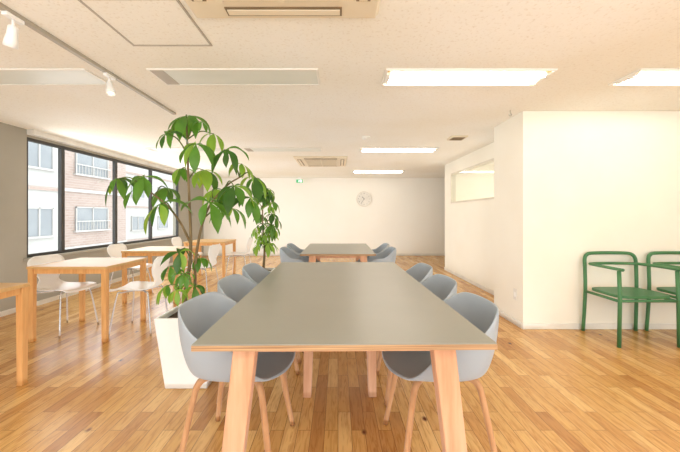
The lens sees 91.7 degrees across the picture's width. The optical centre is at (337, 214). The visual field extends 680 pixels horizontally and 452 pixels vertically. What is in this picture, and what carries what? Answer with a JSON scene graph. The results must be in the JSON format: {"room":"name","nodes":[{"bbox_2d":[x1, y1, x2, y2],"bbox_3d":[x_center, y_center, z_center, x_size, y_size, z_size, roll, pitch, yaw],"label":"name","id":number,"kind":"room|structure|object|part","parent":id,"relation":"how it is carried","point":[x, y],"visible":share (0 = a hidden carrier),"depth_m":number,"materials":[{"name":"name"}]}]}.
{"room":"office break room","nodes":[
{"label":"office break room","id":0,"kind":"room"},
{"bbox_2d":[0,122,203,311],"bbox_3d":[-4.055,0.052,3.585,0.150,2.295,12.370,0,0,0],"label":"wall","id":1,"kind":"structure","parent":0,"point":[13,139],"depth_m":4.14,"materials":[{"name":"grey paint"}]},
{"bbox_2d":[27,137,62,257],"bbox_3d":[-4.015,-0.225,4.505,0.050,1.550,0.570,0,0,0],"label":"window","id":2,"kind":"structure","parent":1,"relation":"in","point":[60,148],"depth_m":4.76,"materials":[{"name":"brown metal"}]},
{"bbox_2d":[63,146,115,252],"bbox_3d":[-4.015,-0.225,5.365,0.050,1.550,1.150,0,0,0],"label":"window","id":3,"kind":"structure","parent":1,"relation":"in","point":[64,147],"depth_m":5.42,"materials":[{"name":"brown metal"}]},
{"bbox_2d":[27,129,175,171],"bbox_3d":[-3.935,-1.062,6.235,0.090,0.065,4.030,0,0,0],"label":"trim","id":4,"kind":"structure","parent":1,"relation":"attached to","point":[32,132],"depth_m":5.19,"materials":[{"name":"white paint"}]},
{"bbox_2d":[0,254,203,316],"bbox_3d":[-3.974,1.170,3.579,0.012,0.060,12.358,0,0,0],"label":"baseboard","id":5,"kind":"structure","parent":1,"relation":"attached to","point":[47,300],"depth_m":4.74,"materials":[{"name":"white wood"}]},
{"bbox_2d":[23,237,181,260],"bbox_3d":[-3.950,0.568,6.235,0.060,0.035,4.130,0,0,0],"label":"trim","id":6,"kind":"structure","parent":1,"relation":"attached to","point":[146,242],"depth_m":5.40,"materials":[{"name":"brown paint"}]},
{"bbox_2d":[116,159,150,243],"bbox_3d":[-4.015,-0.225,6.500,0.050,1.550,1.120,0,0,0],"label":"window","id":7,"kind":"structure","parent":1,"relation":"in","point":[117,161],"depth_m":6.65,"materials":[{"name":"brown metal"}]},
{"bbox_2d":[151,168,177,240],"bbox_3d":[-4.015,-0.225,7.655,0.050,1.550,1.190,0,0,0],"label":"window","id":8,"kind":"structure","parent":1,"relation":"in","point":[155,170],"depth_m":7.63,"materials":[{"name":"brown metal"}]},
{"bbox_2d":[204,178,444,253],"bbox_3d":[0.610,0.052,9.845,9.480,2.295,0.150,0,0,0],"label":"wall","id":9,"kind":"structure","parent":0,"point":[406,214],"depth_m":9.77,"materials":[{"name":"paint"}]},
{"bbox_2d":[204,254,444,255],"bbox_3d":[0.610,1.170,9.764,9.180,0.060,0.012,0,0,0],"label":"baseboard","id":10,"kind":"structure","parent":9,"relation":"attached to","point":[204,254],"depth_m":9.76,"materials":[{"name":"white wood"}]},
{"bbox_2d":[356,191,371,206],"bbox_3d":[0.770,-0.474,9.751,0.452,0.452,0.038,0,0,0],"label":"wall clock","id":11,"kind":"object","parent":9,"relation":"attached to","point":[364,198],"visible":1,"depth_m":9.74,"materials":[{"name":"white plastic"}]},
{"bbox_2d":[0,0,679,177],"bbox_3d":[0.610,-1.145,3.660,9.480,0.100,12.520,0,0,0],"label":"ceiling","id":12,"kind":"structure","parent":0,"point":[592,44],"depth_m":2.69,"materials":[{"name":"white paint"}]},
{"bbox_2d":[0,68,105,84],"bbox_3d":[-2.530,-1.089,2.610,1.280,0.012,0.300,0,0,0],"label":"recessed light","id":13,"kind":"object","parent":12,"relation":"in","point":[8,76],"visible":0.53,"depth_m":2.61,"materials":[{"name":"white plastic"}]},
{"bbox_2d":[0,2,175,114],"bbox_3d":[-1.752,-1.084,1.970,0.034,0.022,3.140,0,0,0],"label":"track","id":14,"kind":"object","parent":12,"relation":"attached to","point":[3,7],"visible":1,"depth_m":2.19,"materials":[{"name":"white metal"}]},
{"bbox_2d":[1,11,24,49],"bbox_3d":[-1.775,-0.988,1.780,0.087,0.169,0.101,0,0,0],"label":"spotlight","id":15,"kind":"object","parent":14,"relation":"attached to","point":[10,39],"visible":1,"depth_m":1.77,"materials":[{"name":"white plastic"}]},
{"bbox_2d":[103,72,115,96],"bbox_3d":[-1.732,-0.989,2.525,0.083,0.169,0.110,0,0,0],"label":"spotlight","id":16,"kind":"object","parent":14,"relation":"attached to","point":[110,91],"visible":1,"depth_m":2.50,"materials":[{"name":"white plastic"}]},
{"bbox_2d":[78,0,212,45],"bbox_3d":[-1.065,-1.092,1.895,0.510,0.006,0.470,0,0,0],"label":"ceiling panel","id":17,"kind":"object","parent":12,"relation":"attached to","point":[139,22],"visible":1,"depth_m":1.85,"materials":[{"name":"white paint"}]},
{"bbox_2d":[143,147,223,151],"bbox_3d":[-2.530,-1.089,5.500,1.280,0.012,0.300,0,0,0],"label":"recessed light","id":18,"kind":"object","parent":12,"relation":"in","point":[153,149],"visible":0.56,"depth_m":5.48,"materials":[{"name":"white plastic"}]},
{"bbox_2d":[151,148,220,150],"bbox_3d":[-2.480,-1.091,5.500,1.152,0.008,0.272,0,0,0],"label":"diffuser","id":19,"kind":"object","parent":18,"relation":"attached to","point":[158,149],"depth_m":5.48,"materials":[{"name":"white plastic"}]},
{"bbox_2d":[146,68,319,84],"bbox_3d":[-0.790,-1.089,2.610,1.280,0.012,0.300,0,0,0],"label":"recessed light","id":20,"kind":"object","parent":12,"relation":"in","point":[169,76],"visible":1,"depth_m":2.59,"materials":[{"name":"white plastic"}]},
{"bbox_3d":[-1.366,-1.090,2.610,0.100,0.010,0.272,0,0,0],"label":"plate","id":21,"kind":"part","parent":20,"relation":"part of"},
{"bbox_2d":[184,0,380,17],"bbox_3d":[-0.280,-1.071,1.340,0.995,0.048,0.915,0,0,0],"label":"air conditioner","id":22,"kind":"object","parent":12,"relation":"attached to","point":[200,8],"visible":1,"depth_m":1.69,"materials":[{"name":"plastic"}]},
{"bbox_2d":[217,0,344,2],"bbox_3d":[-0.280,-1.054,1.340,0.624,0.015,0.580,0,0,0],"label":"grille","id":23,"kind":"object","parent":22,"relation":"attached to","point":[218,1],"depth_m":1.64,"materials":[{"name":"plastic"}]},
{"bbox_2d":[243,147,321,151],"bbox_3d":[-0.910,-1.089,5.500,1.280,0.012,0.300,0,0,0],"label":"recessed light","id":24,"kind":"object","parent":12,"relation":"in","point":[248,149],"visible":1,"depth_m":5.48,"materials":[{"name":"white plastic"}]},
{"bbox_2d":[250,148,320,150],"bbox_3d":[-0.860,-1.091,5.500,1.152,0.008,0.272,0,0,0],"label":"diffuser","id":25,"kind":"object","parent":24,"relation":"attached to","point":[251,149],"depth_m":5.48,"materials":[{"name":"white plastic"}]},
{"bbox_2d":[296,177,302,182],"bbox_3d":[-1.120,-1.018,9.597,0.180,0.155,0.039,0,0,0],"label":"exit sign","id":26,"kind":"object","parent":12,"relation":"hanging from","point":[299,180],"visible":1,"depth_m":9.58,"materials":[{"name":"green plastic"}]},
{"bbox_2d":[293,156,347,166],"bbox_3d":[-0.330,-1.071,6.680,1.015,0.048,1.095,0,0,0],"label":"air conditioner","id":27,"kind":"object","parent":12,"relation":"attached to","point":[311,161],"visible":1,"depth_m":6.46,"materials":[{"name":"plastic"}]},
{"bbox_2d":[304,159,337,165],"bbox_3d":[-0.330,-1.054,6.680,0.644,0.015,0.760,0,0,0],"label":"grille","id":28,"kind":"object","parent":27,"relation":"attached to","point":[308,162],"depth_m":6.59,"materials":[{"name":"plastic"}]},
{"bbox_2d":[362,136,369,139],"bbox_3d":[0.390,-1.073,4.630,0.120,0.043,0.120,0,0,0],"label":"smoke detector","id":29,"kind":"object","parent":12,"relation":"attached to","point":[363,137],"visible":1,"depth_m":4.59,"materials":[{"name":"white plastic"}]},
{"bbox_2d":[352,170,404,172],"bbox_3d":[1.000,-1.080,8.250,1.280,0.030,0.300,0,0,0],"label":"recessed light","id":30,"kind":"object","parent":12,"relation":"in","point":[353,171],"visible":1,"depth_m":8.18,"materials":[{"name":"white plastic"}]},
{"bbox_2d":[359,147,438,151],"bbox_3d":[1.000,-1.080,5.500,1.280,0.030,0.300,0,0,0],"label":"recessed light","id":31,"kind":"object","parent":12,"relation":"in","point":[362,149],"visible":1,"depth_m":5.43,"materials":[{"name":"white plastic"}]},
{"bbox_2d":[447,135,467,139],"bbox_3d":[1.680,-1.082,4.650,0.220,0.026,0.220,0,0,0],"label":"ceiling vent","id":32,"kind":"object","parent":12,"relation":"in","point":[453,137],"visible":1,"depth_m":4.57,"materials":[{"name":"plastic"}]},
{"bbox_2d":[381,68,557,85],"bbox_3d":[1.000,-1.080,2.610,1.280,0.030,0.300,0,0,0],"label":"recessed light","id":33,"kind":"object","parent":12,"relation":"in","point":[392,76],"visible":1,"depth_m":2.55,"materials":[{"name":"white plastic"}]},
{"bbox_2d":[608,68,679,85],"bbox_3d":[2.900,-1.080,2.610,1.280,0.030,0.300,0,0,0],"label":"recessed light","id":34,"kind":"object","parent":12,"relation":"in","point":[643,76],"visible":1,"depth_m":2.63,"materials":[{"name":"white plastic"}]},
{"bbox_2d":[0,256,679,451],"bbox_3d":[0.610,1.250,3.660,9.480,0.100,12.520,0,0,0],"label":"floor","id":35,"kind":"structure","parent":0,"point":[546,390],"depth_m":2.18,"materials":[{"name":"brown wood"}]},
{"bbox_2d":[0,283,29,385],"bbox_3d":[-2.580,0.843,2.030,0.750,0.715,0.670,0,0,0],"label":"wooden table","id":36,"kind":"object","parent":35,"relation":"on","point":[20,290],"visible":1,"depth_m":2.31,"materials":[{"name":"brown wood"}]},
{"bbox_3d":[-2.235,0.855,2.335,0.048,0.690,0.048,0,0,0],"label":"leg","id":37,"kind":"part","parent":36,"relation":"part of","materials":[{"name":"orange wood"}]},
{"bbox_2d":[27,254,98,338],"bbox_3d":[-2.868,0.809,3.433,0.484,0.774,0.435,0,0,10],"label":"chair","id":38,"kind":"object","parent":35,"relation":"on","point":[46,283],"visible":0.87,"depth_m":3.46,"materials":[{"name":"plastic"}]},
{"bbox_3d":[-2.757,0.981,3.288,0.018,0.431,0.255,0,0,-33],"label":"leg","id":39,"kind":"part","parent":38,"relation":"part of","materials":[{"name":"silver metal"}]},
{"bbox_3d":[-2.943,0.981,3.572,0.018,0.431,0.255,0,0,-33],"label":"leg","id":40,"kind":"part","parent":38,"relation":"part of","materials":[{"name":"silver metal"}]},
{"bbox_3d":[-2.714,0.981,3.532,0.255,0.431,0.018,0,0,-37],"label":"leg","id":41,"kind":"part","parent":38,"relation":"part of","materials":[{"name":"silver metal"}]},
{"bbox_2d":[26,258,146,341],"bbox_3d":[-2.550,0.843,3.430,0.750,0.715,0.670,0,0,0],"label":"wooden table","id":42,"kind":"object","parent":35,"relation":"on","point":[81,266],"visible":0.98,"depth_m":3.13,"materials":[{"name":"orange wood"}]},
{"bbox_3d":[-2.895,0.855,3.125,0.048,0.690,0.048,0,0,0],"label":"leg","id":43,"kind":"part","parent":42,"relation":"part of","materials":[{"name":"orange wood"}]},
{"bbox_3d":[-2.895,0.855,3.735,0.048,0.690,0.048,0,0,0],"label":"leg","id":44,"kind":"part","parent":42,"relation":"part of","materials":[{"name":"orange wood"}]},
{"bbox_3d":[-2.205,0.855,3.125,0.048,0.690,0.048,0,0,0],"label":"leg","id":45,"kind":"part","parent":42,"relation":"part of","materials":[{"name":"orange wood"}]},
{"bbox_3d":[-2.205,0.855,3.735,0.048,0.690,0.048,0,0,0],"label":"leg","id":46,"kind":"part","parent":42,"relation":"part of","materials":[{"name":"orange wood"}]},
{"bbox_2d":[107,243,153,293],"bbox_3d":[-3.018,0.809,4.782,0.484,0.774,0.435,0,0,5],"label":"chair","id":47,"kind":"object","parent":35,"relation":"on","point":[114,250],"visible":0.53,"depth_m":4.80,"materials":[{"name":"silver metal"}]},
{"bbox_2d":[109,256,169,335],"bbox_3d":[-2.042,0.809,3.451,0.484,0.774,0.435,0,0,-4],"label":"chair","id":48,"kind":"object","parent":35,"relation":"on","point":[156,269],"visible":0.88,"depth_m":3.38,"materials":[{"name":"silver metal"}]},
{"bbox_3d":[-2.167,0.981,3.318,0.018,0.431,0.255,0,0,39],"label":"leg","id":49,"kind":"part","parent":48,"relation":"part of","materials":[{"name":"silver metal"}]},
{"bbox_3d":[-2.185,0.981,3.565,0.255,0.431,0.018,0,0,43],"label":"leg","id":50,"kind":"part","parent":48,"relation":"part of","materials":[{"name":"silver metal"}]},
{"bbox_3d":[-1.935,0.981,3.335,0.255,0.431,0.018,0,0,43],"label":"leg","id":51,"kind":"part","parent":48,"relation":"part of","materials":[{"name":"silver metal"}]},
{"bbox_3d":[-1.953,0.981,3.582,0.018,0.431,0.255,0,0,39],"label":"leg","id":52,"kind":"part","parent":48,"relation":"part of","materials":[{"name":"silver metal"}]},
{"bbox_2d":[121,246,196,303],"bbox_3d":[-2.550,0.843,4.780,0.750,0.715,0.670,0,0,0],"label":"wooden table","id":53,"kind":"object","parent":35,"relation":"on","point":[149,251],"visible":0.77,"depth_m":4.46,"materials":[{"name":"orange wood"}]},
{"bbox_3d":[-2.895,0.855,4.475,0.048,0.690,0.048,0,0,0],"label":"leg","id":54,"kind":"part","parent":53,"relation":"part of","materials":[{"name":"orange wood"}]},
{"bbox_3d":[-2.895,0.855,5.085,0.048,0.690,0.048,0,0,0],"label":"leg","id":55,"kind":"part","parent":53,"relation":"part of","materials":[{"name":"orange wood"}]},
{"bbox_3d":[-2.205,0.855,4.475,0.048,0.690,0.048,0,0,0],"label":"leg","id":56,"kind":"part","parent":53,"relation":"part of","materials":[{"name":"orange wood"}]},
{"bbox_2d":[105,114,266,388],"bbox_3d":[-1.101,0.231,2.469,1.121,1.938,0.652,0,0,0],"label":"tree","id":57,"kind":"object","parent":35,"relation":"on","point":[176,373],"visible":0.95,"depth_m":2.29,"materials":[{"name":"green plant"}]},
{"bbox_3d":[-1.050,0.950,2.420,0.388,0.500,0.388,0,0,0],"label":"planter","id":58,"kind":"part","parent":57,"relation":"part of","materials":[{"name":"white ceramic"}]},
{"bbox_2d":[171,237,202,275],"bbox_3d":[-2.888,0.809,6.300,0.484,0.774,0.435,0,0,0],"label":"chair","id":59,"kind":"object","parent":35,"relation":"on","point":[176,241],"visible":0.27,"depth_m":6.36,"materials":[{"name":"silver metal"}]},
{"bbox_2d":[180,243,220,299],"bbox_3d":[-1.982,0.809,4.819,0.484,0.774,0.435,0,0,4],"label":"chair","id":60,"kind":"object","parent":35,"relation":"on","point":[213,251],"visible":0.56,"depth_m":4.73,"materials":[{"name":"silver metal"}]},
{"bbox_3d":[-1.893,0.981,4.689,0.018,0.431,0.255,0,0,-39],"label":"leg","id":61,"kind":"part","parent":60,"relation":"part of","materials":[{"name":"silver metal"}]},
{"bbox_2d":[183,239,235,277],"bbox_3d":[-2.420,0.843,6.300,0.750,0.715,0.670,0,0,0],"label":"wooden table","id":62,"kind":"object","parent":35,"relation":"on","point":[203,242],"visible":0.69,"depth_m":6.01,"materials":[{"name":"orange wood"}]},
{"bbox_3d":[-2.765,0.855,5.995,0.048,0.690,0.048,0,0,0],"label":"leg","id":63,"kind":"part","parent":62,"relation":"part of","materials":[{"name":"orange wood"}]},
{"bbox_3d":[-2.765,0.855,6.605,0.048,0.690,0.048,0,0,0],"label":"leg","id":64,"kind":"part","parent":62,"relation":"part of","materials":[{"name":"orange wood"}]},
{"bbox_3d":[-2.075,0.855,5.995,0.048,0.690,0.048,0,0,0],"label":"leg","id":65,"kind":"part","parent":62,"relation":"part of","materials":[{"name":"orange wood"}]},
{"bbox_3d":[-2.075,0.855,6.605,0.048,0.690,0.048,0,0,0],"label":"leg","id":66,"kind":"part","parent":62,"relation":"part of","materials":[{"name":"orange wood"}]},
{"bbox_2d":[178,292,294,451],"bbox_3d":[-0.502,0.817,1.700,0.543,0.760,0.555,0,0,6],"label":"tub chair","id":67,"kind":"object","parent":35,"relation":"on","point":[198,314],"visible":0.59,"depth_m":1.57,"materials":[{"name":"grey plastic"}]},
{"bbox_3d":[-0.645,0.980,1.585,0.259,0.434,0.037,0,0,-32],"label":"leg","id":68,"kind":"part","parent":67,"relation":"part of","materials":[{"name":"brown wood"}]},
{"bbox_3d":[-0.619,0.980,1.841,0.259,0.434,0.037,0,0,43],"label":"leg","id":69,"kind":"part","parent":67,"relation":"part of","materials":[{"name":"brown wood"}]},
{"bbox_3d":[-0.381,0.980,1.559,0.259,0.434,0.037,0,0,43],"label":"leg","id":70,"kind":"part","parent":67,"relation":"part of","materials":[{"name":"brown wood"}]},
{"bbox_3d":[-0.355,0.980,1.815,0.259,0.434,0.037,0,0,-32],"label":"leg","id":71,"kind":"part","parent":67,"relation":"part of","materials":[{"name":"brown wood"}]},
{"bbox_2d":[225,237,252,276],"bbox_3d":[-1.882,0.809,6.350,0.484,0.774,0.435,0,0,0],"label":"chair","id":72,"kind":"object","parent":35,"relation":"on","point":[250,240],"visible":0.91,"depth_m":6.28,"materials":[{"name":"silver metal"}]},
{"bbox_2d":[216,274,299,403],"bbox_3d":[-0.532,0.817,2.285,0.543,0.760,0.555,0,0,2],"label":"tub chair","id":73,"kind":"object","parent":35,"relation":"on","point":[234,286],"visible":0.06,"depth_m":2.44,"materials":[{"name":"grey plastic"}]},
{"bbox_3d":[-0.394,0.980,2.409,0.259,0.434,0.037,0,0,-36],"label":"leg","id":74,"kind":"part","parent":73,"relation":"part of","materials":[{"name":"brown wood"}]},
{"bbox_2d":[251,188,281,271],"bbox_3d":[-1.071,0.399,4.886,0.480,1.601,0.474,0,0,0],"label":"tree","id":75,"kind":"object","parent":35,"relation":"on","point":[267,247],"visible":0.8,"depth_m":4.80,"materials":[{"name":"green plant"}]},
{"bbox_2d":[242,263,300,362],"bbox_3d":[-0.542,0.817,2.870,0.543,0.760,0.555,0,0,-1],"label":"tub chair","id":76,"kind":"object","parent":35,"relation":"on","point":[254,272],"visible":0.06,"depth_m":3.02,"materials":[{"name":"grey plastic"}]},
{"bbox_3d":[-0.405,0.980,2.744,0.259,0.434,0.037,0,0,36],"label":"leg","id":77,"kind":"part","parent":76,"relation":"part of","materials":[{"name":"brown wood"}]},
{"bbox_2d":[280,247,308,262],"bbox_3d":[-0.502,0.817,4.430,0.543,0.760,0.555,0,0,0],"label":"tub chair","id":78,"kind":"object","parent":35,"relation":"on","point":[286,254],"visible":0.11,"depth_m":4.59,"materials":[{"name":"grey plastic"}]},
{"bbox_2d":[287,243,319,261],"bbox_3d":[-0.502,0.817,5.010,0.543,0.760,0.555,0,0,0],"label":"tub chair","id":79,"kind":"object","parent":35,"relation":"on","point":[291,246],"visible":0.06,"depth_m":5.22,"materials":[{"name":"grey plastic"}]},
{"bbox_2d":[300,244,375,261],"bbox_3d":[0.000,0.836,4.725,0.920,0.728,1.450,0,0,0],"label":"meeting table","id":80,"kind":"object","parent":35,"relation":"on","point":[314,251],"visible":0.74,"depth_m":4.26,"materials":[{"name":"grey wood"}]},
{"bbox_3d":[-0.341,0.848,4.065,0.145,0.704,0.087,0,0,0],"label":"leg","id":81,"kind":"part","parent":80,"relation":"part of","materials":[{"name":"brown wood"}]},
{"bbox_3d":[0.341,0.848,4.065,0.145,0.704,0.087,0,0,0],"label":"leg","id":82,"kind":"part","parent":80,"relation":"part of","materials":[{"name":"brown wood"}]},
{"bbox_2d":[191,262,496,451],"bbox_3d":[0.012,0.836,2.252,1.120,0.728,2.095,0,0,-1],"label":"meeting table","id":83,"kind":"object","parent":35,"relation":"on","point":[306,307],"visible":1,"depth_m":1.41,"materials":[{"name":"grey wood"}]},
{"bbox_3d":[-0.389,0.848,1.265,0.159,0.704,0.087,0,0,-1],"label":"leg","id":84,"kind":"part","parent":83,"relation":"part of","materials":[{"name":"brown wood"}]},
{"bbox_3d":[-0.191,0.860,2.190,0.075,0.680,0.068,0,0,-1],"label":"leg","id":85,"kind":"part","parent":83,"relation":"part of","materials":[{"name":"brown wood"}]},
{"bbox_3d":[0.216,0.860,2.195,0.075,0.680,0.068,0,0,-1],"label":"leg","id":86,"kind":"part","parent":83,"relation":"part of","materials":[{"name":"brown wood"}]},
{"bbox_3d":[0.441,0.848,1.276,0.159,0.704,0.087,0,0,-1],"label":"leg","id":87,"kind":"part","parent":83,"relation":"part of","materials":[{"name":"brown wood"}]},
{"bbox_2d":[356,243,388,261],"bbox_3d":[0.502,0.817,5.010,0.543,0.760,0.555,0,0,0],"label":"tub chair","id":88,"kind":"object","parent":35,"relation":"on","point":[383,246],"visible":0.03,"depth_m":5.21,"materials":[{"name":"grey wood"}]},
{"bbox_2d":[367,247,395,262],"bbox_3d":[0.502,0.817,4.430,0.543,0.760,0.555,0,0,0],"label":"tub chair","id":89,"kind":"object","parent":35,"relation":"on","point":[389,254],"visible":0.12,"depth_m":4.59,"materials":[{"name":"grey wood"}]},
{"bbox_2d":[376,263,432,362],"bbox_3d":[0.532,0.817,2.870,0.543,0.760,0.555,0,0,0],"label":"tub chair","id":90,"kind":"object","parent":35,"relation":"on","point":[420,272],"visible":0.06,"depth_m":3.01,"materials":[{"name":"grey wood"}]},
{"bbox_2d":[376,274,456,405],"bbox_3d":[0.522,0.817,2.285,0.543,0.760,0.555,0,0,-2],"label":"tub chair","id":91,"kind":"object","parent":35,"relation":"on","point":[444,287],"visible":0.05,"depth_m":2.40,"materials":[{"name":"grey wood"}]},
{"bbox_3d":[0.384,0.980,2.409,0.259,0.434,0.037,0,0,36],"label":"leg","id":92,"kind":"part","parent":91,"relation":"part of","materials":[{"name":"brown wood"}]},
{"bbox_3d":[0.391,0.980,2.153,0.259,0.434,0.037,0,0,-39],"label":"leg","id":93,"kind":"part","parent":91,"relation":"part of","materials":[{"name":"brown wood"}]},
{"bbox_2d":[382,292,498,451],"bbox_3d":[0.507,0.817,1.700,0.543,0.760,0.555,0,0,-3],"label":"tub chair","id":94,"kind":"object","parent":35,"relation":"on","point":[416,366],"visible":0.52,"depth_m":1.55,"materials":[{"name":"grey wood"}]},
{"bbox_3d":[0.365,0.980,1.820,0.259,0.434,0.037,0,0,34],"label":"leg","id":95,"kind":"part","parent":94,"relation":"part of","materials":[{"name":"brown wood"}]},
{"bbox_3d":[0.380,0.980,1.564,0.259,0.434,0.037,0,0,-41],"label":"leg","id":96,"kind":"part","parent":94,"relation":"part of","materials":[{"name":"brown wood"}]},
{"bbox_3d":[0.645,0.980,1.580,0.259,0.434,0.037,0,0,34],"label":"leg","id":97,"kind":"part","parent":94,"relation":"part of","materials":[{"name":"brown wood"}]},
{"bbox_2d":[581,251,679,347],"bbox_3d":[2.820,0.789,3.211,0.579,0.824,0.503,0,0,0],"label":"armchair","id":98,"kind":"object","parent":35,"relation":"on","point":[636,293],"visible":1,"depth_m":3.14,"materials":[{"name":"paint"}]},
{"bbox_3d":[2.552,0.855,3.420,0.035,0.691,0.055,0,0,-21],"label":"leg","id":99,"kind":"part","parent":98,"relation":"part of","materials":[{"name":"green paint"}]},
{"bbox_3d":[2.555,0.785,3.200,0.026,0.025,0.420,0,0,0],"label":"rail","id":100,"kind":"part","parent":98,"relation":"part of","materials":[{"name":"green metal"}]},
{"bbox_3d":[2.820,0.455,3.430,0.564,0.154,0.064,0,0,0],"label":"backrest","id":101,"kind":"part","parent":98,"relation":"part of","materials":[{"name":"green paint"}]},
{"bbox_3d":[2.551,0.855,2.995,0.041,0.691,0.043,0,0,0],"label":"leg","id":102,"kind":"part","parent":98,"relation":"part of","materials":[{"name":"green paint"}]},
{"bbox_3d":[2.820,0.752,3.200,0.506,0.025,0.410,0,0,0],"label":"seat","id":103,"kind":"part","parent":98,"relation":"part of","materials":[{"name":"green paint"}]},
{"bbox_3d":[2.820,0.497,3.201,0.577,0.034,0.484,0,0,0],"label":"armrest","id":104,"kind":"part","parent":98,"relation":"part of","materials":[{"name":"green paint"}]},
{"bbox_3d":[3.088,0.855,3.420,0.035,0.691,0.055,0,0,21],"label":"leg","id":105,"kind":"part","parent":98,"relation":"part of","materials":[{"name":"green paint"}]},
{"bbox_3d":[2.820,0.780,2.990,0.530,0.025,0.026,0,0,0],"label":"rail","id":106,"kind":"part","parent":98,"relation":"part of","materials":[{"name":"green metal"}]},
{"bbox_3d":[3.089,0.855,2.995,0.041,0.691,0.043,0,0,0],"label":"leg","id":107,"kind":"part","parent":98,"relation":"part of","materials":[{"name":"green paint"}]},
{"bbox_2d":[644,251,679,330],"bbox_3d":[3.480,0.789,3.211,0.579,0.824,0.503,0,0,0],"label":"armchair","id":108,"kind":"object","parent":35,"relation":"on","point":[672,290],"visible":0.84,"depth_m":3.40,"materials":[{"name":"paint"}]},
{"bbox_3d":[3.212,0.855,3.420,0.035,0.691,0.055,0,0,-21],"label":"leg","id":109,"kind":"part","parent":108,"relation":"part of","materials":[{"name":"green paint"}]},
{"bbox_3d":[3.480,0.455,3.430,0.564,0.154,0.064,0,0,0],"label":"backrest","id":110,"kind":"part","parent":108,"relation":"part of","materials":[{"name":"green paint"}]},
{"bbox_3d":[3.480,0.752,3.200,0.506,0.025,0.410,0,0,0],"label":"seat","id":111,"kind":"part","parent":108,"relation":"part of","materials":[{"name":"green paint"}]},
{"bbox_3d":[3.480,0.497,3.201,0.577,0.034,0.484,0,0,0],"label":"armrest","id":112,"kind":"part","parent":108,"relation":"part of","materials":[{"name":"green paint"}]},
{"bbox_2d":[445,142,493,290],"bbox_3d":[3.770,0.052,5.412,2.860,2.295,3.636,0,0,0],"label":"wall","id":113,"kind":"structure","parent":0,"point":[469,226],"depth_m":6.15,"materials":[{"name":"paint"}]},
{"bbox_2d":[444,267,493,294],"bbox_3d":[2.334,1.170,5.675,0.012,0.060,3.110,0,0,0],"label":"baseboard","id":114,"kind":"structure","parent":113,"relation":"attached to","point":[484,288],"depth_m":5.75,"materials":[{"name":"white wood"}]},
{"bbox_2d":[451,158,493,202],"bbox_3d":[2.369,-0.545,5.775,0.093,0.610,2.050,0,0,0],"label":"window","id":115,"kind":"structure","parent":113,"relation":"in","point":[453,175],"depth_m":6.25,"materials":[{"name":"white paint"}]},
{"bbox_2d":[494,111,679,328],"bbox_3d":[3.570,0.052,3.791,3.260,2.295,0.658,0,0,0],"label":"wall","id":116,"kind":"structure","parent":0,"point":[568,185],"depth_m":3.47,"materials":[{"name":"paint"}]},
{"bbox_2d":[499,310,521,328],"bbox_3d":[1.942,1.170,3.797,0.012,0.060,0.646,0,0,0],"label":"baseboard","id":117,"kind":"structure","parent":116,"relation":"attached to","point":[516,322],"depth_m":3.69,"materials":[{"name":"white wood"}]},
{"bbox_2d":[513,288,516,299],"bbox_3d":[1.942,0.870,3.620,0.011,0.120,0.070,0,0,0],"label":"wall outlet","id":118,"kind":"object","parent":116,"relation":"attached to","point":[514,290],"visible":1,"depth_m":3.61,"materials":[{"name":"white plastic"}]},
{"label":"outside","id":119,"kind":"structure","parent":0,"visible":0},
{"bbox_3d":[-32.140,6.250,20.000,55.720,0.100,80.000,0,0,0],"label":"ground","id":120,"kind":"structure","parent":119,"visible":0},
{"bbox_2d":[28,141,57,253],"bbox_3d":[-14.930,-1.800,11.600,6.140,16.000,5.200,0,0,0],"label":"apartment building","id":121,"kind":"structure","parent":120,"relation":"on","point":[42,159],"depth_m":13.36,"materials":[{"name":"white concrete"}]},
{"bbox_2d":[65,150,126,248],"bbox_3d":[-15.525,-1.800,17.000,6.150,16.000,5.200,0,0,0],"label":"apartment building","id":122,"kind":"structure","parent":120,"relation":"on","point":[88,221],"depth_m":16.69,"materials":[{"name":"pink brick"}]},
{"bbox_2d":[126,165,172,241],"bbox_3d":[-19.930,-1.800,31.900,6.140,16.000,12.200,0,0,0],"label":"apartment building","id":123,"kind":"structure","parent":120,"relation":"on","point":[136,215],"depth_m":28.78,"materials":[{"name":"white concrete"}]}
]}

